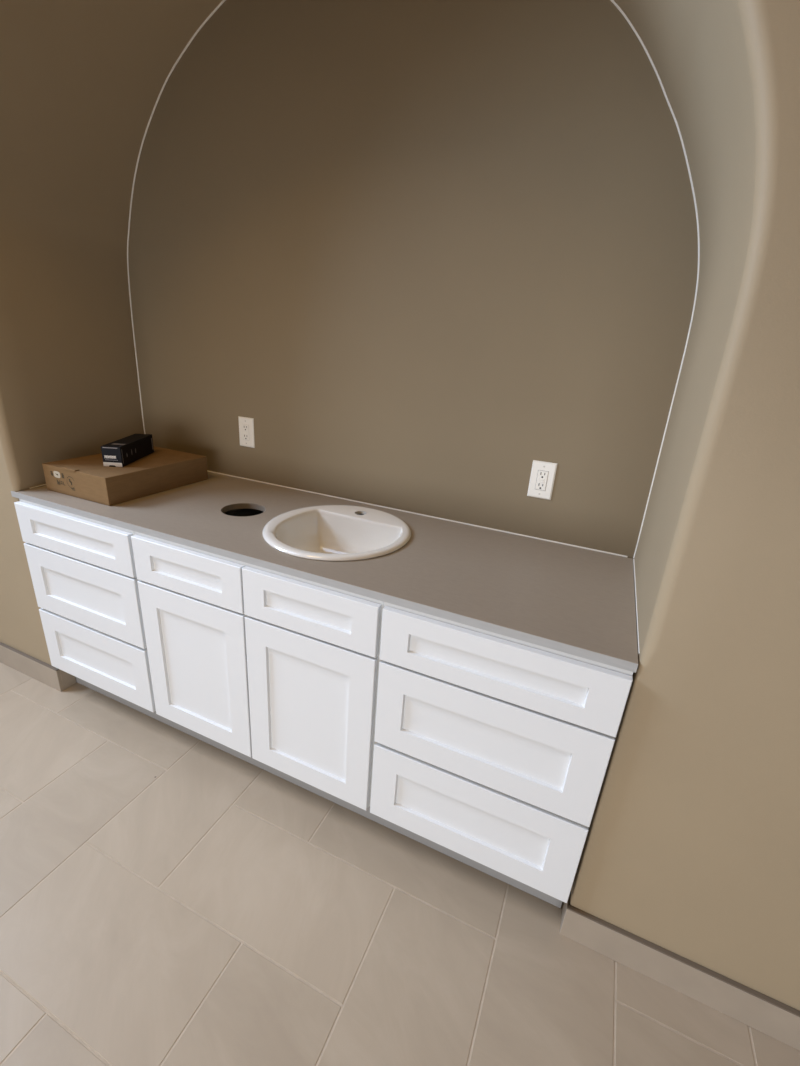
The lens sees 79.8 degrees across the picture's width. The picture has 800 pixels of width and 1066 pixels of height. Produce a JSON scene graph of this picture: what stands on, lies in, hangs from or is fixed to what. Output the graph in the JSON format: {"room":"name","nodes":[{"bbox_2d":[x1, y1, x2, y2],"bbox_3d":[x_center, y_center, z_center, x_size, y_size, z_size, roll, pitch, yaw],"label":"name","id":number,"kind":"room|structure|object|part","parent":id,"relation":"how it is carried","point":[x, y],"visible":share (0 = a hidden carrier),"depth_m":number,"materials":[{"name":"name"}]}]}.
{"room":"bathroom","nodes":[
{"label":"bathroom","id":0,"kind":"room"},
{"bbox_2d":[0,0,799,1010],"bbox_3d":[-0.310,-1.134,1.306,6.840,4.170,0.653,13,22,21],"label":"wall","id":1,"kind":"structure","parent":0,"point":[691,849],"depth_m":1.11,"materials":[{"name":"beige paint"}]},
{"bbox_2d":[0,642,75,691],"bbox_3d":[-2.574,0.392,2.545,2.410,0.113,0.070,13,22,21],"label":"baseboard","id":2,"kind":"structure","parent":1,"relation":"attached to","point":[60,680],"depth_m":2.14,"materials":[{"name":"beige stone"}]},
{"bbox_2d":[633,559,639,652],"bbox_3d":[0.657,0.179,1.330,0.006,0.005,0.605,13,22,21],"label":"trim","id":3,"kind":"structure","parent":1,"relation":"attached to","point":[633,559],"depth_m":1.29,"materials":[{"name":"white"}]},
{"bbox_2d":[559,895,799,1050],"bbox_3d":[1.499,1.299,0.958,2.262,0.113,0.070,13,22,21],"label":"baseboard","id":4,"kind":"structure","parent":1,"relation":"attached to","point":[752,1008],"depth_m":1.22,"materials":[{"name":"beige stone"}]},
{"bbox_2d":[0,662,799,1065],"bbox_3d":[-1.343,1.375,0.379,7.714,0.002,5.553,13,22,21],"label":"floor","id":5,"kind":"structure","parent":0,"point":[168,897],"depth_m":1.30,"materials":[{"name":"beige tile"}]},
{"bbox_2d":[14,499,174,727],"bbox_3d":[-1.066,0.250,2.120,0.606,0.884,0.655,13,22,21],"label":"base cabinet","id":6,"kind":"object","parent":5,"relation":"on","point":[82,569],"visible":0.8,"depth_m":1.80,"materials":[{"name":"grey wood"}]},
{"bbox_3d":[-1.173,0.017,1.722,0.438,0.054,0.006,13,22,21],"label":"panel","id":7,"kind":"part","parent":6,"relation":"part of","materials":[{"name":"white paint"}]},
{"bbox_3d":[-1.174,0.017,1.720,0.599,0.158,0.019,13,22,21],"label":"drawer","id":8,"kind":"part","parent":6,"relation":"part of","materials":[{"name":"white paint"}]},
{"bbox_3d":[-1.188,0.228,1.804,0.438,0.124,0.006,13,22,21],"label":"panel","id":9,"kind":"part","parent":6,"relation":"part of","materials":[{"name":"white paint"}]},
{"bbox_3d":[-1.189,0.228,1.801,0.599,0.279,0.019,13,22,21],"label":"drawer","id":10,"kind":"part","parent":6,"relation":"part of","materials":[{"name":"white paint"}]},
{"bbox_3d":[-1.208,0.497,1.907,0.438,0.122,0.006,13,22,21],"label":"panel","id":11,"kind":"part","parent":6,"relation":"part of","materials":[{"name":"white paint"}]},
{"bbox_3d":[-1.209,0.499,1.905,0.599,0.277,0.019,13,22,21],"label":"drawer","id":12,"kind":"part","parent":6,"relation":"part of","materials":[{"name":"white paint"}]},
{"bbox_2d":[131,509,383,821],"bbox_3d":[-0.369,0.406,1.848,0.921,0.884,0.655,13,22,21],"label":"base cabinet","id":13,"kind":"object","parent":5,"relation":"on","point":[277,672],"visible":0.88,"depth_m":1.51,"materials":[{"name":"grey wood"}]},
{"bbox_3d":[-0.680,0.127,1.528,0.453,0.158,0.019,13,22,21],"label":"false drawer","id":14,"kind":"part","parent":13,"relation":"part of","materials":[{"name":"white paint"}]},
{"bbox_3d":[-0.679,0.127,1.530,0.295,0.054,0.006,13,22,21],"label":"panel","id":15,"kind":"part","parent":13,"relation":"part of","materials":[{"name":"white paint"}]},
{"bbox_3d":[-0.705,0.473,1.661,0.453,0.568,0.019,13,22,21],"label":"door","id":16,"kind":"part","parent":13,"relation":"part of","materials":[{"name":"white paint"}]},
{"bbox_3d":[-0.705,0.474,1.664,0.295,0.409,0.006,13,22,21],"label":"panel","id":17,"kind":"part","parent":13,"relation":"part of","materials":[{"name":"white paint"}]},
{"bbox_3d":[-0.288,0.566,1.501,0.291,0.409,0.006,13,22,21],"label":"panel","id":18,"kind":"part","parent":13,"relation":"part of","materials":[{"name":"white paint"}]},
{"bbox_3d":[-0.262,0.219,1.368,0.291,0.054,0.006,13,22,21],"label":"panel","id":19,"kind":"part","parent":13,"relation":"part of","materials":[{"name":"white paint"}]},
{"bbox_3d":[-0.263,0.220,1.366,0.449,0.158,0.019,13,22,21],"label":"false drawer","id":20,"kind":"part","parent":13,"relation":"part of","materials":[{"name":"white paint"}]},
{"bbox_3d":[-0.289,0.566,1.498,0.449,0.568,0.019,13,22,21],"label":"door","id":21,"kind":"part","parent":13,"relation":"part of","materials":[{"name":"white paint"}]},
{"bbox_2d":[11,472,637,672],"bbox_3d":[-0.369,-0.031,1.716,2.227,0.024,0.652,13,22,21],"label":"countertop","id":22,"kind":"structure","parent":13,"relation":"on","point":[580,602],"depth_m":1.44,"materials":[{"name":"beige laminate"}]},
{"bbox_2d":[42,446,207,505],"bbox_3d":[-1.105,-0.253,1.969,0.345,0.107,0.476,13,22,21],"label":"cardboard box","id":23,"kind":"object","parent":22,"relation":"on","point":[85,477],"visible":0.98,"depth_m":1.82,"materials":[{"name":"beige cardboard"}]},
{"bbox_2d":[101,434,153,466],"bbox_3d":[-1.103,-0.341,1.950,0.070,0.077,0.286,3,21,-4],"label":"carton","id":24,"kind":"object","parent":23,"relation":"on","point":[122,452],"visible":1,"depth_m":1.88,"materials":[{"name":"black cardboard"}]},
{"bbox_2d":[262,505,410,560],"bbox_3d":[-0.217,0.062,1.682,0.501,0.180,0.525,13,22,21],"label":"sink","id":25,"kind":"object","parent":22,"relation":"in","point":[322,532],"visible":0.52,"depth_m":1.76,"materials":[{"name":"white ceramic"}]},
{"bbox_2d":[370,602,632,907],"bbox_3d":[0.328,0.561,1.577,0.606,0.884,0.655,13,22,21],"label":"base cabinet","id":26,"kind":"object","parent":5,"relation":"on","point":[492,751],"visible":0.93,"depth_m":1.25,"materials":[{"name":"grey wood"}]},
{"bbox_3d":[0.192,0.809,1.362,0.439,0.122,0.006,13,22,21],"label":"panel","id":27,"kind":"part","parent":26,"relation":"part of","materials":[{"name":"white paint"}]},
{"bbox_3d":[0.191,0.811,1.360,0.600,0.277,0.019,13,22,21],"label":"drawer","id":28,"kind":"part","parent":26,"relation":"part of","materials":[{"name":"white paint"}]},
{"bbox_3d":[0.212,0.540,1.258,0.439,0.124,0.006,13,22,21],"label":"panel","id":29,"kind":"part","parent":26,"relation":"part of","materials":[{"name":"white paint"}]},
{"bbox_3d":[0.211,0.540,1.256,0.600,0.279,0.019,13,22,21],"label":"drawer","id":30,"kind":"part","parent":26,"relation":"part of","materials":[{"name":"white paint"}]},
{"bbox_3d":[0.228,0.329,1.177,0.439,0.054,0.006,13,22,21],"label":"panel","id":31,"kind":"part","parent":26,"relation":"part of","materials":[{"name":"white paint"}]},
{"bbox_3d":[0.227,0.329,1.175,0.600,0.158,0.019,13,22,21],"label":"drawer","id":32,"kind":"part","parent":26,"relation":"part of","materials":[{"name":"white paint"}]},
{"bbox_2d":[128,0,697,558],"bbox_3d":[-0.200,-0.531,1.873,2.245,2.655,0.050,13,22,21],"label":"wall","id":33,"kind":"structure","parent":0,"point":[433,251],"depth_m":1.59,"materials":[{"name":"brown paint"}]},
{"bbox_2d":[238,416,254,447],"bbox_3d":[-0.673,-0.440,2.091,0.081,0.128,0.008,13,22,21],"label":"wall outlet","id":34,"kind":"object","parent":33,"relation":"attached to","point":[246,425],"visible":1,"depth_m":2.09,"materials":[{"name":"white plastic"}]},
{"bbox_2d":[242,424,248,440],"bbox_3d":[-0.674,-0.440,2.089,0.036,0.069,0.002,13,22,21],"label":"receptacle","id":35,"kind":"object","parent":34,"relation":"attached to","point":[245,427],"depth_m":2.09,"materials":[{"name":"white plastic"}]},
{"bbox_2d":[127,0,699,557],"bbox_3d":[-0.180,-0.953,1.686,2.248,1.739,0.007,13,22,21],"label":"trim","id":36,"kind":"structure","parent":33,"relation":"attached to","point":[223,1],"depth_m":1.47,"materials":[{"name":"white"}]},
{"bbox_2d":[207,470,627,556],"bbox_3d":[-0.245,-0.144,1.999,2.210,0.007,0.007,13,22,21],"label":"trim","id":37,"kind":"structure","parent":33,"relation":"attached to","point":[207,470],"depth_m":1.85,"materials":[{"name":"white"}]},
{"bbox_2d":[527,460,556,499],"bbox_3d":[0.486,-0.181,1.640,0.081,0.128,0.008,13,22,21],"label":"wall outlet","id":38,"kind":"object","parent":33,"relation":"attached to","point":[542,477],"visible":1,"depth_m":1.64,"materials":[{"name":"white plastic"}]},
{"bbox_2d":[535,470,548,490],"bbox_3d":[0.486,-0.180,1.639,0.036,0.069,0.001,13,22,21],"label":"receptacle","id":39,"kind":"object","parent":38,"relation":"attached to","point":[541,476],"depth_m":1.64,"materials":[{"name":"white plastic"}]}
]}

